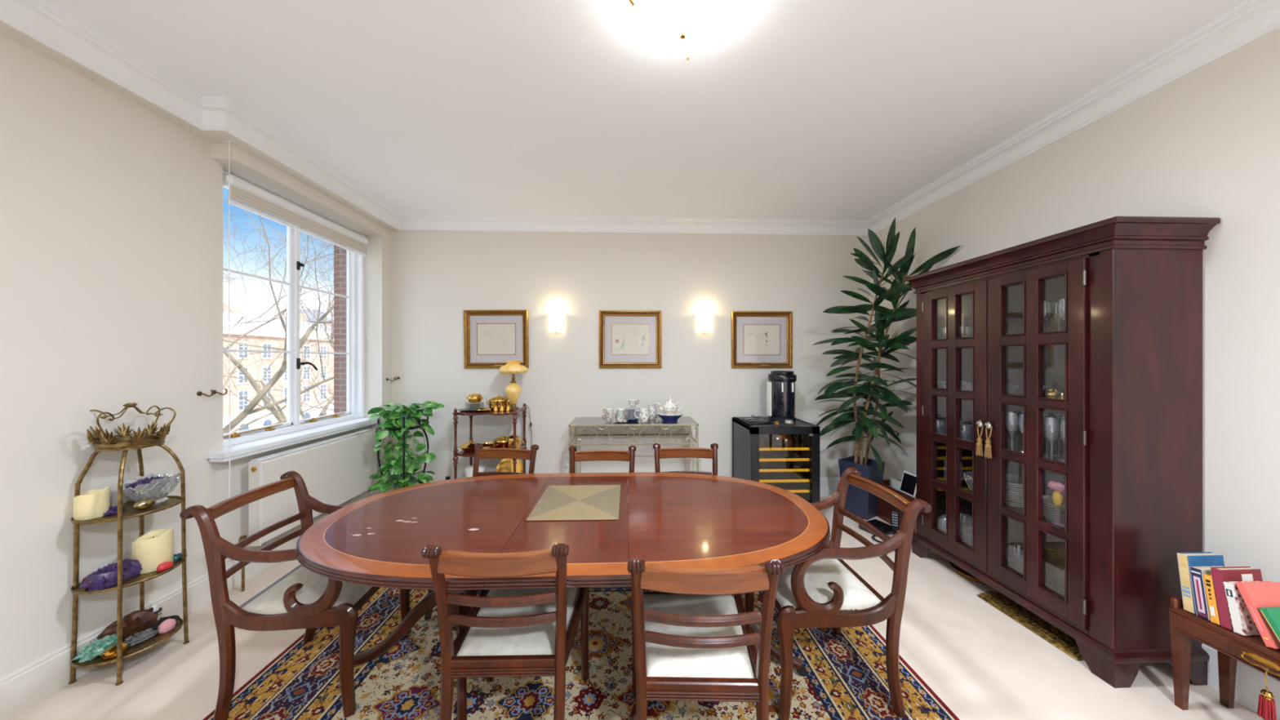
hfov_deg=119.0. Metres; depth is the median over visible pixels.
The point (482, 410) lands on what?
dish
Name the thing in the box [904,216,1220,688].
display cabinet
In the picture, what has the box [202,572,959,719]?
rug
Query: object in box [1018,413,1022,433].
goblet
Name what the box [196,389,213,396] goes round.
curtain hook
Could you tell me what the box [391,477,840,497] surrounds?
baseboard
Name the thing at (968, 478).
crystal bowl
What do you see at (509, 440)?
canister
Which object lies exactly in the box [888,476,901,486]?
leaflet
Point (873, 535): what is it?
cable coil
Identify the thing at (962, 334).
glass
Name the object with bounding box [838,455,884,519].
planter
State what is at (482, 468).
cup
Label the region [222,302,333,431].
apartment building
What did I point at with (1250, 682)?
baseboard
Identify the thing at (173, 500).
shelf
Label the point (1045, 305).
wine glass
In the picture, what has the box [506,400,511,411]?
beaker
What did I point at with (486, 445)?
bowl
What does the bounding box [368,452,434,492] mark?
pothos
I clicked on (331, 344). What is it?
plane tree
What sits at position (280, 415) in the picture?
plane tree
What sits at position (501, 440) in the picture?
copper pot
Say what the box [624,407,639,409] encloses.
plate
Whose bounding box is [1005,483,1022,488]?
dinner plate
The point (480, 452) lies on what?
dining chair
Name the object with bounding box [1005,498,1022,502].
dinner plate
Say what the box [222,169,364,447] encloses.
window
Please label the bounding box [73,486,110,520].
candle
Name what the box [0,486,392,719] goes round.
baseboard
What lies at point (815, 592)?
armchair
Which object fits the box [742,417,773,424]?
tray
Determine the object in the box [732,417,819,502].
wine fridge
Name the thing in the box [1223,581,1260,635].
book
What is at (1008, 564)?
glass bowl
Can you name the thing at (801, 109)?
ceiling
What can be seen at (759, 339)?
framed picture
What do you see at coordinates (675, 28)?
ceiling lamp
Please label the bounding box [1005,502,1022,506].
dinner plate
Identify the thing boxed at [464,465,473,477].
cup
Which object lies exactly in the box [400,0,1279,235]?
trim
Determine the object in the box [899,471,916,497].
tablet
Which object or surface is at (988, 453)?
tassel
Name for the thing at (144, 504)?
egg ornament
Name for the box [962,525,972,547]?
glass bowl
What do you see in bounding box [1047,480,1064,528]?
flower ornament
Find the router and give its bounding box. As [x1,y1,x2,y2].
[858,519,896,535]
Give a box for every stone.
[156,561,173,571]
[157,618,176,633]
[173,552,186,562]
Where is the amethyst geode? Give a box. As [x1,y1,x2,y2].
[124,475,167,493]
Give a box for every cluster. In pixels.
[71,633,116,662]
[79,558,142,591]
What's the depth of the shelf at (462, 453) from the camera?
3.57 m
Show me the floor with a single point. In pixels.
(983, 664)
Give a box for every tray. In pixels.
[457,408,479,412]
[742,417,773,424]
[949,560,989,586]
[977,591,1084,659]
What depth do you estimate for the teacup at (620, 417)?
3.61 m
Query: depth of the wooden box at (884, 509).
3.46 m
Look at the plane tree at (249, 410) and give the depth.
9.12 m
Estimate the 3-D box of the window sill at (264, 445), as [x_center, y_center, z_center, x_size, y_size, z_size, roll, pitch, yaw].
[-2.733,0.609,3.070,0.265,0.058,1.478,0,0,-2]
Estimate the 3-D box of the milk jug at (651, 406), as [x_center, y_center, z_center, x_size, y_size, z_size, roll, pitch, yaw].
[0.135,0.522,3.799,0.132,0.155,0.100,0,0,28]
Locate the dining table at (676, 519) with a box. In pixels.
[295,472,830,719]
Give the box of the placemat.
[525,484,620,520]
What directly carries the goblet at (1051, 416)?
on the display cabinet
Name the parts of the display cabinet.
door, knob, knob, panel, door, moulding, crown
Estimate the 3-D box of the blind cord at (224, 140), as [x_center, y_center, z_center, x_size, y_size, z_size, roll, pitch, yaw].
[-2.546,-0.204,2.327,0.044,2.308,0.027,0,0,-2]
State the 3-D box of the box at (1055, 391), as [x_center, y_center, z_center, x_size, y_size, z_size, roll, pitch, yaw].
[2.343,0.175,2.119,0.100,0.095,0.150,0,0,-2]
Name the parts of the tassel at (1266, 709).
cord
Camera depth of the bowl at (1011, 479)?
2.37 m
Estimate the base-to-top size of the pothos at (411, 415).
0.821 m
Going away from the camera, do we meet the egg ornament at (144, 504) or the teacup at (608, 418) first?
the egg ornament at (144, 504)
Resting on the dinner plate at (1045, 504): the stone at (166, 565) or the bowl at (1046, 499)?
the bowl at (1046, 499)
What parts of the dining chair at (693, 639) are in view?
leg, post, seat rail, seat, seat rail, ladder rail, ladder rail, rail, seat rail, post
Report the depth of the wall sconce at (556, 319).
3.96 m
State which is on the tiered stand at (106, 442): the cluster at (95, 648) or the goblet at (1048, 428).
the cluster at (95, 648)
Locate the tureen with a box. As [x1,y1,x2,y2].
[466,393,483,403]
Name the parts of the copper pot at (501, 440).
lid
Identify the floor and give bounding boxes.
[6,497,1264,719]
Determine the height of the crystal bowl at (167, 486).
0.150 m
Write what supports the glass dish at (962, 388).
on the display cabinet
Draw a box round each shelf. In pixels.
[70,495,182,524]
[70,559,182,595]
[70,617,183,668]
[457,405,526,415]
[457,444,524,457]
[938,431,1064,462]
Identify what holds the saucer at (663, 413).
on the serving bowl at (666, 419)
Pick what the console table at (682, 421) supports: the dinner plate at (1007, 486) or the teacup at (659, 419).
the teacup at (659, 419)
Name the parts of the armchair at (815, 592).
leg, seat rail, leg, arm, seat, rail, post, rail, arm, seat rail, ladder rail, ladder rail, rail, post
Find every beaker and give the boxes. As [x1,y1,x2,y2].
[493,400,498,411]
[499,400,505,411]
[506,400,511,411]
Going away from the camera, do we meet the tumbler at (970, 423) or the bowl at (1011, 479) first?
the bowl at (1011, 479)
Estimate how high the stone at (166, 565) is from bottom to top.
0.036 m
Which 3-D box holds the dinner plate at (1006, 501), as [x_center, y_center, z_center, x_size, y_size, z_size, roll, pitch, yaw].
[2.324,0.868,2.351,0.250,0.021,0.250,0,0,-2]
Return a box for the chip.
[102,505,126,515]
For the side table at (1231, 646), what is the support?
on the floor
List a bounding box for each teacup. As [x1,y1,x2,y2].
[602,413,613,421]
[603,408,613,415]
[615,408,626,414]
[615,413,626,421]
[627,400,639,407]
[655,413,667,421]
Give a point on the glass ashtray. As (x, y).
(751, 415)
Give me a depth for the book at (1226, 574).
1.51 m
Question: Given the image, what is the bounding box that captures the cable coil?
[871,534,890,542]
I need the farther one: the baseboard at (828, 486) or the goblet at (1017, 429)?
the baseboard at (828, 486)
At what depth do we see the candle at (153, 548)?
1.90 m
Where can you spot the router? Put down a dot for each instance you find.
(885, 528)
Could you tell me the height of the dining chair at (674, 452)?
0.894 m
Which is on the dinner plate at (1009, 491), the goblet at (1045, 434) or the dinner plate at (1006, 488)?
the dinner plate at (1006, 488)
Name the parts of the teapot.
spout, lid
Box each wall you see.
[0,32,391,677]
[333,240,346,413]
[391,230,870,482]
[870,27,1279,582]
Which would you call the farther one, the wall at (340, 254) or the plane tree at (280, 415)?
the plane tree at (280, 415)
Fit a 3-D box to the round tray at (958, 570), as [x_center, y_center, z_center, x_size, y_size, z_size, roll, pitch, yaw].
[2.394,1.487,2.641,0.348,0.026,0.348,0,0,-2]
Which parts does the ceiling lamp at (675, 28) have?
ceiling plate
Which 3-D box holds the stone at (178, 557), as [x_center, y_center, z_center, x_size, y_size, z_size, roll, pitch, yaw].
[-2.462,1.044,2.011,0.048,0.037,0.075,0,0,-2]
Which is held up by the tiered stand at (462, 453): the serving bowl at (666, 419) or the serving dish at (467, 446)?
the serving dish at (467, 446)
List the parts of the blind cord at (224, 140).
cord, cord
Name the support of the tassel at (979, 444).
hanging from the display cabinet
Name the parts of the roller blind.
rail, pull cord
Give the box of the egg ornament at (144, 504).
[133,497,155,510]
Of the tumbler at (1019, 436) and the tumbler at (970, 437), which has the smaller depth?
the tumbler at (1019, 436)
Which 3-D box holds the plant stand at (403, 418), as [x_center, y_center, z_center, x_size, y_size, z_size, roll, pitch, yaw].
[-2.187,1.007,3.563,0.445,0.997,0.419,0,0,28]
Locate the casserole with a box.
[486,394,508,410]
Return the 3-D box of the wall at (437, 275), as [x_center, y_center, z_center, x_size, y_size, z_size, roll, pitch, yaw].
[-0.205,0.000,4.165,5.900,3.000,0.200,0,0,-2]
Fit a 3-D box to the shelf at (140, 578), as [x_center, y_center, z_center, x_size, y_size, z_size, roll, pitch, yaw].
[-2.537,1.062,1.877,0.334,0.014,0.334,0,0,-2]
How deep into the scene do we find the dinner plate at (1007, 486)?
2.29 m
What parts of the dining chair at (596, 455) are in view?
post, rail, post, leg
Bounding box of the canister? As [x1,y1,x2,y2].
[506,434,524,448]
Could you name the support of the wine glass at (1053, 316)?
on the display cabinet
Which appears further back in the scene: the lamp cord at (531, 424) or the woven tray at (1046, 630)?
the lamp cord at (531, 424)
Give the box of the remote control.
[891,511,898,530]
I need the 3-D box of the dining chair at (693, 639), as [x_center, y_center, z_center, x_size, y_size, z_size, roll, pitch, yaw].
[0.201,1.044,1.388,0.478,0.894,0.614,0,0,1]
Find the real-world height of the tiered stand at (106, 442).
1.287 m
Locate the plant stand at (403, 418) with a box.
[375,416,429,487]
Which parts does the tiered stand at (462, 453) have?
post, post, post, post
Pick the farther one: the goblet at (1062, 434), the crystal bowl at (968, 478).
the crystal bowl at (968, 478)
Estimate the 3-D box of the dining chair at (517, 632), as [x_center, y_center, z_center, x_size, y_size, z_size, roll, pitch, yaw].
[-0.471,1.044,1.479,0.478,0.894,0.614,0,0,-1]
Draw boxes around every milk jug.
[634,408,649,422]
[647,403,661,419]
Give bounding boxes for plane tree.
[222,203,333,434]
[222,205,333,423]
[223,223,333,348]
[263,321,333,410]
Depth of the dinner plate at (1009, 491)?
2.29 m
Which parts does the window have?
handle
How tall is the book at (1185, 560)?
0.237 m
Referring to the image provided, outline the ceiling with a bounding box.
[48,0,1245,220]
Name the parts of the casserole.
lid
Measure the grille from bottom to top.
0.010 m
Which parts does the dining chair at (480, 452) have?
leg, post, ladder rail, rail, post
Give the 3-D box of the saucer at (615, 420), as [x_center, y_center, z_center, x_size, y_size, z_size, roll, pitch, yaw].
[-0.190,0.592,3.635,0.150,0.017,0.150,0,0,-2]
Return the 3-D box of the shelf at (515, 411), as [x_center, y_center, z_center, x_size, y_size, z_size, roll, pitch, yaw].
[-1.463,0.497,3.723,0.572,0.041,0.430,0,0,-2]
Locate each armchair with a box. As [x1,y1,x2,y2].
[179,471,411,719]
[744,466,931,719]
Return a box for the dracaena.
[812,217,959,519]
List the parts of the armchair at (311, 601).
post, rail, ladder rail, ladder rail, seat rail, arm, rail, post, seat, arm, leg, seat rail, leg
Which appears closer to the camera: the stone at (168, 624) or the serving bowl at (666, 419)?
the stone at (168, 624)
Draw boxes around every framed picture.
[463,310,528,368]
[599,310,661,368]
[731,311,792,368]
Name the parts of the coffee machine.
water tank, lid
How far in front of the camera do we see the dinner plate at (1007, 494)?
2.28 m
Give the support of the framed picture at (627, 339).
attached to the wall at (437, 275)
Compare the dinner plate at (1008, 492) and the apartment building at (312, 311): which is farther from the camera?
the apartment building at (312, 311)
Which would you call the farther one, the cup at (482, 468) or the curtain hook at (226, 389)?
the cup at (482, 468)
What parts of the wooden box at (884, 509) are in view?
panel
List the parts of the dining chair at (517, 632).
post, seat rail, leg, rail, ladder rail, ladder rail, seat rail, seat, post, seat rail, leg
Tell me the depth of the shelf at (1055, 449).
2.36 m
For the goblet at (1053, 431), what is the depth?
2.13 m
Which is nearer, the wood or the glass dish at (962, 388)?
the wood
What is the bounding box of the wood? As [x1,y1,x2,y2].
[93,607,161,642]
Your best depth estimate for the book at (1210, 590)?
1.53 m
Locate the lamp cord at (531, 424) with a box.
[525,404,532,444]
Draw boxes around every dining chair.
[421,542,589,719]
[423,443,538,618]
[568,445,635,627]
[627,557,785,719]
[653,443,718,591]
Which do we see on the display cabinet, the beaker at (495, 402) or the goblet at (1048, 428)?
the goblet at (1048, 428)
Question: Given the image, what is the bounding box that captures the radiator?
[238,428,377,591]
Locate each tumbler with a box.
[935,419,945,434]
[960,418,971,434]
[960,421,972,437]
[960,423,972,440]
[1005,428,1021,446]
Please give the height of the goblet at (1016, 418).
0.245 m
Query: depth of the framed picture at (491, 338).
4.00 m
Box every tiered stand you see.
[68,402,189,685]
[452,403,527,479]
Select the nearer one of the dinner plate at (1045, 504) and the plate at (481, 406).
the dinner plate at (1045, 504)
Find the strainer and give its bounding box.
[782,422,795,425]
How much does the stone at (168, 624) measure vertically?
0.055 m
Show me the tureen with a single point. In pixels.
(473, 397)
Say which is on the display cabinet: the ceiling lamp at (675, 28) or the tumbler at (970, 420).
the tumbler at (970, 420)
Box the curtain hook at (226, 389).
[213,388,227,395]
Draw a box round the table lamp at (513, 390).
[497,360,528,410]
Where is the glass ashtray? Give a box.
[750,413,761,417]
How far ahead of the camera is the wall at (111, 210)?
1.88 m
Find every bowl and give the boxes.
[123,472,180,505]
[480,442,499,448]
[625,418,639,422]
[657,414,682,422]
[943,511,972,540]
[962,471,972,490]
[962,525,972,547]
[1005,542,1022,575]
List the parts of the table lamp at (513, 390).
lamp shade, glass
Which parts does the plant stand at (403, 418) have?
leg, leg, leg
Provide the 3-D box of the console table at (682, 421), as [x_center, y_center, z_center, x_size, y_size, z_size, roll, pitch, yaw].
[-0.064,1.050,3.745,1.210,0.900,0.470,0,0,-2]
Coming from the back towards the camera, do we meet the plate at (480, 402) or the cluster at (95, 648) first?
the plate at (480, 402)
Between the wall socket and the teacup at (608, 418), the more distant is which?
the wall socket
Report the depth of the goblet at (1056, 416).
2.07 m
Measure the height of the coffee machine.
0.500 m
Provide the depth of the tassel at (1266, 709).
1.37 m
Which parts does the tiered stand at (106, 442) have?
leg, leg, crown, leg, leg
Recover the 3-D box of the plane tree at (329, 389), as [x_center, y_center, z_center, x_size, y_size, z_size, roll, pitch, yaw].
[-32.090,3.301,38.963,10.889,14.476,16.311,0,0,-33]
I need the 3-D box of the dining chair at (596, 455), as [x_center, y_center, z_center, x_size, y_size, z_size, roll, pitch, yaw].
[-0.255,1.044,2.364,0.478,0.894,0.614,0,0,-1]
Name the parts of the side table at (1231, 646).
leg, leg, drawer, handle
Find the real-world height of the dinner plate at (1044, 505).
0.023 m
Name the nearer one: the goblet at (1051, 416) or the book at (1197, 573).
the book at (1197, 573)
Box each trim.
[0,0,403,231]
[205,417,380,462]
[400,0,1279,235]
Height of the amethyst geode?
0.067 m
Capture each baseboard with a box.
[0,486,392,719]
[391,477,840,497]
[1167,643,1279,719]
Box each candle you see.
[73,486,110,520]
[131,527,173,573]
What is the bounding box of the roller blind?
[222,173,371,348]
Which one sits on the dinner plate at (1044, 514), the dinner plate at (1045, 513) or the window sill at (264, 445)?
the dinner plate at (1045, 513)
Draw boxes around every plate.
[465,403,484,405]
[465,405,484,408]
[465,406,484,408]
[466,401,484,404]
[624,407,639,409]
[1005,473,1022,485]
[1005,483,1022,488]
[1005,485,1022,489]
[1005,487,1022,491]
[1005,488,1022,493]
[1005,491,1022,495]
[1005,493,1022,497]
[1005,494,1022,499]
[1005,496,1022,501]
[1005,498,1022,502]
[1005,500,1022,505]
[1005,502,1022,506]
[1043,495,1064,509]
[1043,502,1064,511]
[1043,504,1064,514]
[1043,506,1064,515]
[1043,508,1064,518]
[1043,511,1064,520]
[1043,513,1064,523]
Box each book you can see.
[1176,551,1224,613]
[1189,565,1223,620]
[1203,573,1220,625]
[1210,566,1262,630]
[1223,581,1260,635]
[1235,581,1279,648]
[1258,607,1279,641]
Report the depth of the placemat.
1.93 m
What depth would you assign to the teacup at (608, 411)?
3.67 m
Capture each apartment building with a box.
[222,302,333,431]
[299,309,333,328]
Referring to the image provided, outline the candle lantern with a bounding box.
[938,514,946,530]
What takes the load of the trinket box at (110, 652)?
on the tiered stand at (106, 442)
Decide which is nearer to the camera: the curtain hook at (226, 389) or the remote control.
the curtain hook at (226, 389)
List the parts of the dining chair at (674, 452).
post, rail, ladder rail, post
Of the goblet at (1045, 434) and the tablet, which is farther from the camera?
the tablet
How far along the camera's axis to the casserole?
3.74 m
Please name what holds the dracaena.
on the floor
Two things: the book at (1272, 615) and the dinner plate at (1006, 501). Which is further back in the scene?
the dinner plate at (1006, 501)
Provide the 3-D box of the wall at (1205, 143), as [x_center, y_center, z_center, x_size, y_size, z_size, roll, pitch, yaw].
[2.765,0.000,0.988,0.200,3.000,6.370,0,0,-2]
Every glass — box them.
[960,325,965,337]
[1043,300,1053,332]
[1043,304,1047,321]
[1051,302,1064,331]
[1057,298,1064,319]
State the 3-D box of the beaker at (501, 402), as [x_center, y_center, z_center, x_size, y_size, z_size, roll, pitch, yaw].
[-1.342,0.450,3.668,0.052,0.100,0.052,0,0,-2]
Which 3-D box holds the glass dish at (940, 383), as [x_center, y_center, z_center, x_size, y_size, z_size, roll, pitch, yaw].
[2.317,0.191,2.808,0.184,0.075,0.174,0,0,-2]
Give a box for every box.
[101,641,128,659]
[876,479,916,533]
[1043,382,1064,399]
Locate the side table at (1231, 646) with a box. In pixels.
[1168,596,1279,710]
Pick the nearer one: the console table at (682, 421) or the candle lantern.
the candle lantern
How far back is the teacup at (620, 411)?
3.61 m
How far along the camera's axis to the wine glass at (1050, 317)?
2.09 m
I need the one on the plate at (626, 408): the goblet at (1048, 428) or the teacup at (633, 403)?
the teacup at (633, 403)
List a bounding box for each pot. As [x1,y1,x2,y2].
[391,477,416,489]
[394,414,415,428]
[493,435,507,448]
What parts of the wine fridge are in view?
glass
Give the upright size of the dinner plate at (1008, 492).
0.021 m
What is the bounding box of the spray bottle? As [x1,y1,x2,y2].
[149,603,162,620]
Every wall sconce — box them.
[548,311,564,333]
[697,312,712,333]
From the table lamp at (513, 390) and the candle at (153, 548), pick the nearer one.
the candle at (153, 548)
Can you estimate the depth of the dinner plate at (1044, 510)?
2.10 m
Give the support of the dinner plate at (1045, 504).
on the dinner plate at (1044, 505)
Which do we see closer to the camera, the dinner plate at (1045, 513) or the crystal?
the crystal
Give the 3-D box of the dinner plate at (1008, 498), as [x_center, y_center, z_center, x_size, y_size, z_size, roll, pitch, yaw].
[2.324,0.845,2.348,0.250,0.021,0.250,0,0,-2]
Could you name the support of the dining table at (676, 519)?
on the rug
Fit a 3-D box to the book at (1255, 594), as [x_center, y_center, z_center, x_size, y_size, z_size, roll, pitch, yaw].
[2.408,0.966,1.433,0.151,0.206,0.092,0,0,-2]
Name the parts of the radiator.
casing, panel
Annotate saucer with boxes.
[612,419,627,422]
[657,411,683,416]
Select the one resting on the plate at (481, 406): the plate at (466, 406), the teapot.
the plate at (466, 406)
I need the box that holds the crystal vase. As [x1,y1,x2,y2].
[943,459,963,482]
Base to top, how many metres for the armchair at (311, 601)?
0.899 m
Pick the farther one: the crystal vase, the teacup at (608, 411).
the teacup at (608, 411)
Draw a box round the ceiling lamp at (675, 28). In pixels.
[628,0,736,60]
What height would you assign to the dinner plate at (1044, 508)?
0.023 m
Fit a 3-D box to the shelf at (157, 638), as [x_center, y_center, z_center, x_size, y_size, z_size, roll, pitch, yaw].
[-2.537,1.397,1.877,0.334,0.014,0.334,0,0,-2]
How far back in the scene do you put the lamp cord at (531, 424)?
3.96 m
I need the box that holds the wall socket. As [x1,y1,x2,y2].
[564,453,568,466]
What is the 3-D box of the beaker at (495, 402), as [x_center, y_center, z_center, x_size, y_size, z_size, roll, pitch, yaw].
[-1.402,0.450,3.666,0.052,0.100,0.052,0,0,-2]
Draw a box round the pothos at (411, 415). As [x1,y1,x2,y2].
[367,400,444,486]
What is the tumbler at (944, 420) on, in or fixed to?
on the display cabinet
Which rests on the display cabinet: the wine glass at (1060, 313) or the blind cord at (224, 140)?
the wine glass at (1060, 313)
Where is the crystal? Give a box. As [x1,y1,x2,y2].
[123,628,157,646]
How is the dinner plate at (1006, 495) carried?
on the dinner plate at (1008, 498)
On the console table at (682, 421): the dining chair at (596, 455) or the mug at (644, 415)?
the mug at (644, 415)
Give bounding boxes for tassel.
[975,420,983,456]
[984,422,992,458]
[1257,667,1276,719]
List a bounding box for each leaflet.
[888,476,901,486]
[890,479,901,490]
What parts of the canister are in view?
lid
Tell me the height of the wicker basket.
0.200 m
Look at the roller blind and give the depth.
2.90 m
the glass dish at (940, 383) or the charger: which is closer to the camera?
the glass dish at (940, 383)
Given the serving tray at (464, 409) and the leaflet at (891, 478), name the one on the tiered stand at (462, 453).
the serving tray at (464, 409)
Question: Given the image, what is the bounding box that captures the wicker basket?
[1043,549,1064,597]
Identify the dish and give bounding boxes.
[147,615,179,629]
[458,440,478,451]
[476,408,492,412]
[936,379,967,388]
[960,381,972,391]
[1005,383,1019,394]
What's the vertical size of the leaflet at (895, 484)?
0.300 m
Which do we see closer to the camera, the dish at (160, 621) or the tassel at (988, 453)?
the dish at (160, 621)
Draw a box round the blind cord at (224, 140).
[222,139,231,513]
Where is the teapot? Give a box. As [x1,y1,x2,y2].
[656,396,683,414]
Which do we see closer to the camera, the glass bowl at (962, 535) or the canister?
the glass bowl at (962, 535)
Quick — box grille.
[250,428,374,461]
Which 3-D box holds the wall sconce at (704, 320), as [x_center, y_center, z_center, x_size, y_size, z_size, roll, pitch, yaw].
[0.705,-0.400,4.057,0.170,0.218,0.085,0,0,-2]
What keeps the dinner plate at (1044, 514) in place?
on the display cabinet
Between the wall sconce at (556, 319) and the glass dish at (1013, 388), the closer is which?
the glass dish at (1013, 388)
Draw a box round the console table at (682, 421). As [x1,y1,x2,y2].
[568,416,698,473]
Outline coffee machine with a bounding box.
[766,370,796,422]
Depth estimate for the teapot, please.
3.63 m
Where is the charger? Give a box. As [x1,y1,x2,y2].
[496,458,523,472]
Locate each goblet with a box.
[1005,411,1019,435]
[1015,410,1022,452]
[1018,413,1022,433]
[1043,411,1050,453]
[1043,413,1055,458]
[1043,416,1061,449]
[1049,413,1064,457]
[1054,415,1064,462]
[1060,418,1064,440]
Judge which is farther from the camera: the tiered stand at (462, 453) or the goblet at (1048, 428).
the tiered stand at (462, 453)
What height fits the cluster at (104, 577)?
0.089 m
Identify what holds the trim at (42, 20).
attached to the wall at (111, 210)
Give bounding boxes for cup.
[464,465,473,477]
[478,465,484,471]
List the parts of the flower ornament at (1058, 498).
flower, stem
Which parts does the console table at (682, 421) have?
leg, leg, glass, frame, leg, leg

